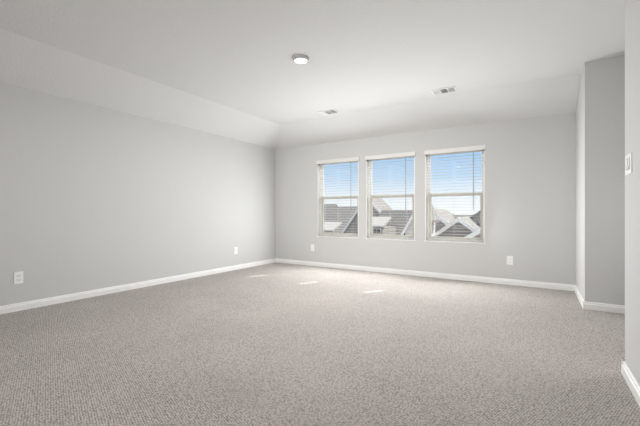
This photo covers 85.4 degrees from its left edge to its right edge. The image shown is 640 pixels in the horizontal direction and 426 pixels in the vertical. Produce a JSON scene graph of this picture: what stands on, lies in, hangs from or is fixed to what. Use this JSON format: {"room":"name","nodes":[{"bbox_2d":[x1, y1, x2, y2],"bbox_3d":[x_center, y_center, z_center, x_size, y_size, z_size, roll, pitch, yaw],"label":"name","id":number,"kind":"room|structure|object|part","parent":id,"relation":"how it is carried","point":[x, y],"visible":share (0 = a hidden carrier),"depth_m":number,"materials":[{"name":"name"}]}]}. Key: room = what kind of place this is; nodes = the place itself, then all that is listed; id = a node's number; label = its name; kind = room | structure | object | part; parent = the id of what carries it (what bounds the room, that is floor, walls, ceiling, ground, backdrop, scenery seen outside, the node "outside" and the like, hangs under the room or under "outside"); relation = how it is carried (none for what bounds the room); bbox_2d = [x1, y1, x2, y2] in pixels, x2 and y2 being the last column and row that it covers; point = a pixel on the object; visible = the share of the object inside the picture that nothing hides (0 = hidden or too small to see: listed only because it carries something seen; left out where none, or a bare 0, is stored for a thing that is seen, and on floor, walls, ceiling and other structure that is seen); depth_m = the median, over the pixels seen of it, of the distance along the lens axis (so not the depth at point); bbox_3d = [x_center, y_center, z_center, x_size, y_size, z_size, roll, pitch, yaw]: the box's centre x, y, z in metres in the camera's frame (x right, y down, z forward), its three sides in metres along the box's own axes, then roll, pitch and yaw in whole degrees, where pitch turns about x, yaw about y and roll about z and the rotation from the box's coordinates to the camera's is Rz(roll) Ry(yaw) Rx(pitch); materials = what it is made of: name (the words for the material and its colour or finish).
{"room":"empty living room","nodes":[
{"label":"empty living room","id":0,"kind":"room"},
{"bbox_2d":[0,82,274,305],"bbox_3d":[-3.130,-0.155,4.057,0.160,2.410,8.295,0,0,32],"label":"wall","id":1,"kind":"structure","parent":0,"point":[93,197],"depth_m":4.55,"materials":[{"name":"grey paint"}]},
{"bbox_2d":[14,271,22,283],"bbox_3d":[-3.238,0.696,3.723,0.010,0.128,0.080,0,0,32],"label":"wall outlet","id":2,"kind":"object","parent":1,"relation":"attached to","point":[18,276],"visible":1,"depth_m":3.72,"materials":[{"name":"white plastic"}]},
{"bbox_2d":[0,258,274,313],"bbox_3d":[-3.055,1.008,4.011,0.016,0.083,7.975,0,0,32],"label":"baseboard","id":3,"kind":"structure","parent":1,"relation":"attached to","point":[15,307],"depth_m":4.56,"materials":[{"name":"white paint"}]},
{"bbox_2d":[0,28,580,148],"bbox_3d":[-0.925,-1.530,2.683,5.355,0.340,8.295,0,0,32],"label":"ceiling","id":4,"kind":"structure","parent":0,"point":[25,62],"depth_m":4.81,"materials":[{"name":"white paint"}]},
{"bbox_2d":[0,0,624,124],"bbox_3d":[-0.209,-1.750,2.237,7.042,0.200,8.295,0,0,32],"label":"ceiling","id":5,"kind":"structure","parent":0,"point":[363,55],"depth_m":3.39,"materials":[{"name":"white paint"}]},
{"bbox_2d":[292,54,308,63],"bbox_3d":[-0.203,-1.632,3.691,0.180,0.036,0.180,0,0,32],"label":"recessed light","id":6,"kind":"object","parent":5,"relation":"in","point":[299,58],"visible":1,"depth_m":3.65,"materials":[{"name":"grey plastic"}]},
{"bbox_2d":[295,58,306,63],"bbox_3d":[-0.203,-1.619,3.691,0.135,0.010,0.135,0,0,32],"label":"diffuser","id":7,"kind":"object","parent":6,"relation":"attached to","point":[297,60],"depth_m":3.67,"materials":[{"name":"white plastic"}]},
{"bbox_2d":[317,109,339,115],"bbox_3d":[0.136,-1.644,5.668,0.310,0.011,0.210,0,0,32],"label":"ceiling vent","id":8,"kind":"object","parent":5,"relation":"in","point":[332,111],"visible":1,"depth_m":5.66,"materials":[{"name":"grey metal"}]},
{"bbox_2d":[431,86,457,95],"bbox_3d":[1.674,-1.644,4.669,0.310,0.011,0.210,0,0,32],"label":"ceiling vent","id":9,"kind":"object","parent":5,"relation":"in","point":[453,88],"visible":1,"depth_m":4.66,"materials":[{"name":"white metal"}]},
{"bbox_2d":[0,262,639,425],"bbox_3d":[-0.209,1.150,2.237,7.042,0.200,8.295,0,0,32],"label":"floor","id":10,"kind":"structure","parent":0,"point":[271,344],"depth_m":2.52,"materials":[{"name":"carpet"}]},
{"bbox_2d":[275,112,575,284],"bbox_3d":[1.226,-0.155,6.135,5.355,2.410,0.160,0,0,32],"label":"wall","id":11,"kind":"structure","parent":0,"point":[530,163],"depth_m":5.25,"materials":[{"name":"grey paint"}]},
{"bbox_2d":[317,161,358,237],"bbox_3d":[0.371,-0.277,6.658,0.914,1.487,0.167,0,0,32],"label":"window","id":12,"kind":"structure","parent":11,"relation":"in","point":[320,176],"depth_m":6.83,"materials":[{"name":"white plastic"}]},
{"bbox_3d":[0.352,0.459,6.628,0.914,0.017,0.097,0,0,32],"label":"sill","id":13,"kind":"part","parent":12,"relation":"part of","materials":[{"name":"white paint"}]},
{"bbox_2d":[317,157,358,236],"bbox_3d":[0.343,-0.296,6.613,0.912,1.466,0.082,0,0,32],"label":"window blind","id":14,"kind":"object","parent":12,"relation":"attached to","point":[351,158],"visible":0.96,"depth_m":6.61,"materials":[{"name":"white plastic"}]},
{"bbox_3d":[0.351,0.427,6.625,0.858,0.020,0.050,0,0,32],"label":"rail","id":15,"kind":"part","parent":14,"relation":"part of","materials":[{"name":"grey plastic"}]},
{"bbox_3d":[0.389,0.051,6.686,0.822,0.736,0.032,0,0,32],"label":"sash","id":16,"kind":"part","parent":12,"relation":"part of","materials":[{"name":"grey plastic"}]},
{"bbox_3d":[0.406,-0.639,6.714,0.822,0.694,0.025,0,0,32],"label":"sash","id":17,"kind":"part","parent":12,"relation":"part of","materials":[{"name":"clear glass"}]},
{"bbox_2d":[365,156,415,240],"bbox_3d":[1.254,-0.277,6.108,0.914,1.487,0.167,0,0,32],"label":"window","id":18,"kind":"structure","parent":11,"relation":"in","point":[369,201],"depth_m":6.28,"materials":[{"name":"white plastic"}]},
{"bbox_2d":[365,151,415,238],"bbox_3d":[1.226,-0.296,6.063,0.912,1.466,0.082,0,0,32],"label":"window blind","id":19,"kind":"object","parent":18,"relation":"attached to","point":[404,154],"visible":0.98,"depth_m":6.02,"materials":[{"name":"grey plastic"}]},
{"bbox_3d":[1.233,0.427,6.075,0.858,0.020,0.050,0,0,32],"label":"rail","id":20,"kind":"part","parent":19,"relation":"part of","materials":[{"name":"grey plastic"}]},
{"bbox_3d":[1.235,0.459,6.078,0.914,0.017,0.097,0,0,32],"label":"sill","id":21,"kind":"part","parent":18,"relation":"part of","materials":[{"name":"white paint"}]},
{"bbox_3d":[1.271,0.051,6.136,0.822,0.736,0.032,0,0,32],"label":"sash","id":22,"kind":"part","parent":18,"relation":"part of","materials":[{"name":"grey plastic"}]},
{"bbox_3d":[1.288,-0.639,6.164,0.822,0.694,0.025,0,0,32],"label":"sash","id":23,"kind":"part","parent":18,"relation":"part of","materials":[{"name":"clear glass"}]},
{"bbox_2d":[275,258,574,290],"bbox_3d":[1.239,1.008,6.023,5.175,0.083,0.016,0,0,32],"label":"baseboard","id":24,"kind":"structure","parent":11,"relation":"attached to","point":[558,286],"depth_m":5.57,"materials":[{"name":"white paint"}]},
{"bbox_2d":[424,150,485,243],"bbox_3d":[2.155,-0.277,5.546,0.914,1.487,0.167,0,0,32],"label":"window","id":25,"kind":"structure","parent":11,"relation":"in","point":[428,196],"depth_m":5.63,"materials":[{"name":"white plastic"}]},
{"bbox_2d":[424,145,484,241],"bbox_3d":[2.127,-0.296,5.502,0.912,1.466,0.082,0,0,32],"label":"window blind","id":26,"kind":"object","parent":25,"relation":"attached to","point":[479,147],"visible":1,"depth_m":5.49,"materials":[{"name":"grey plastic"}]},
{"bbox_3d":[1.880,-0.276,5.672,0.002,1.390,0.053,0,0,32],"label":"ladder cord","id":27,"kind":"part","parent":26,"relation":"part of","materials":[{"name":"white fabric"}]},
{"bbox_3d":[2.135,-0.276,5.514,0.002,1.390,0.053,0,0,32],"label":"ladder cord","id":28,"kind":"part","parent":26,"relation":"part of","materials":[{"name":"white fabric"}]},
{"bbox_3d":[2.134,0.427,5.513,0.858,0.020,0.050,0,0,32],"label":"rail","id":29,"kind":"part","parent":26,"relation":"part of","materials":[{"name":"grey plastic"}]},
{"bbox_3d":[2.136,0.459,5.516,0.914,0.017,0.097,0,0,32],"label":"sill","id":30,"kind":"part","parent":25,"relation":"part of","materials":[{"name":"white paint"}]},
{"bbox_3d":[2.172,0.051,5.575,0.822,0.736,0.032,0,0,32],"label":"sash","id":31,"kind":"part","parent":25,"relation":"part of","materials":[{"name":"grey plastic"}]},
{"bbox_3d":[2.190,-0.639,5.602,0.822,0.694,0.025,0,0,32],"label":"sash","id":32,"kind":"part","parent":25,"relation":"part of","materials":[{"name":"clear glass"}]},
{"bbox_2d":[507,256,512,264],"bbox_3d":[2.777,0.694,5.068,0.080,0.128,0.010,0,0,32],"label":"wall outlet","id":33,"kind":"object","parent":11,"relation":"attached to","point":[509,258],"visible":1,"depth_m":5.07,"materials":[{"name":"white plastic"}]},
{"bbox_2d":[576,55,624,305],"bbox_3d":[3.936,-0.300,3.845,1.707,2.700,1.180,0,0,32],"label":"wall","id":34,"kind":"structure","parent":0,"point":[600,108],"depth_m":3.72,"materials":[{"name":"grey paint"}]},
{"bbox_2d":[574,285,583,307],"bbox_3d":[3.163,1.008,4.233,0.016,0.083,1.020,0,0,32],"label":"baseboard","id":35,"kind":"structure","parent":34,"relation":"attached to","point":[579,296],"depth_m":4.20,"materials":[{"name":"white paint"}]},
{"bbox_2d":[583,301,624,313],"bbox_3d":[3.545,1.008,3.384,1.563,0.083,0.016,0,0,32],"label":"baseboard","id":36,"kind":"structure","parent":34,"relation":"attached to","point":[604,307],"depth_m":3.70,"materials":[{"name":"white paint"}]},
{"bbox_2d":[625,0,639,385],"bbox_3d":[0.629,-0.300,-0.034,0.120,2.700,5.327,0,0,32],"label":"wall","id":37,"kind":"structure","parent":0,"point":[632,7],"depth_m":2.06,"materials":[{"name":"grey paint"}]},
{"bbox_2d":[625,152,631,174],"bbox_3d":[1.912,-0.303,2.152,0.014,0.124,0.156,0,0,32],"label":"light switch","id":38,"kind":"object","parent":37,"relation":"attached to","point":[628,158],"visible":1,"depth_m":2.13,"materials":[{"name":"white plastic"}]},
{"bbox_2d":[622,361,639,406],"bbox_3d":[0.613,1.008,0.070,0.016,0.083,5.167,0,0,32],"label":"baseboard","id":39,"kind":"structure","parent":37,"relation":"attached to","point":[627,374],"depth_m":2.05,"materials":[{"name":"white paint"}]},
{"label":"outside","id":40,"kind":"structure","parent":0,"visible":0},
{"bbox_3d":[13.798,4.350,36.316,75.000,0.200,63.765,0,0,32],"label":"ground","id":41,"kind":"structure","parent":40,"visible":0},
{"bbox_2d":[324,204,356,232],"bbox_3d":[-1.600,1.730,30.044,13.500,5.040,12.700,0,0,32],"label":"house","id":42,"kind":"structure","parent":41,"relation":"on","point":[337,217],"depth_m":28.08,"materials":[{"name":"grey"}]},
{"bbox_2d":[341,198,411,234],"bbox_3d":[2.714,1.625,18.694,5.270,5.250,6.600,0,0,32],"label":"house","id":43,"kind":"structure","parent":41,"relation":"on","point":[384,212],"depth_m":17.71,"materials":[{"name":"grey"}]},
{"bbox_2d":[401,205,479,237],"bbox_3d":[9.054,1.845,16.728,7.330,4.810,10.030,0,0,32],"label":"house","id":44,"kind":"structure","parent":41,"relation":"on","point":[444,226],"depth_m":14.86,"materials":[{"name":"grey"}]}
]}

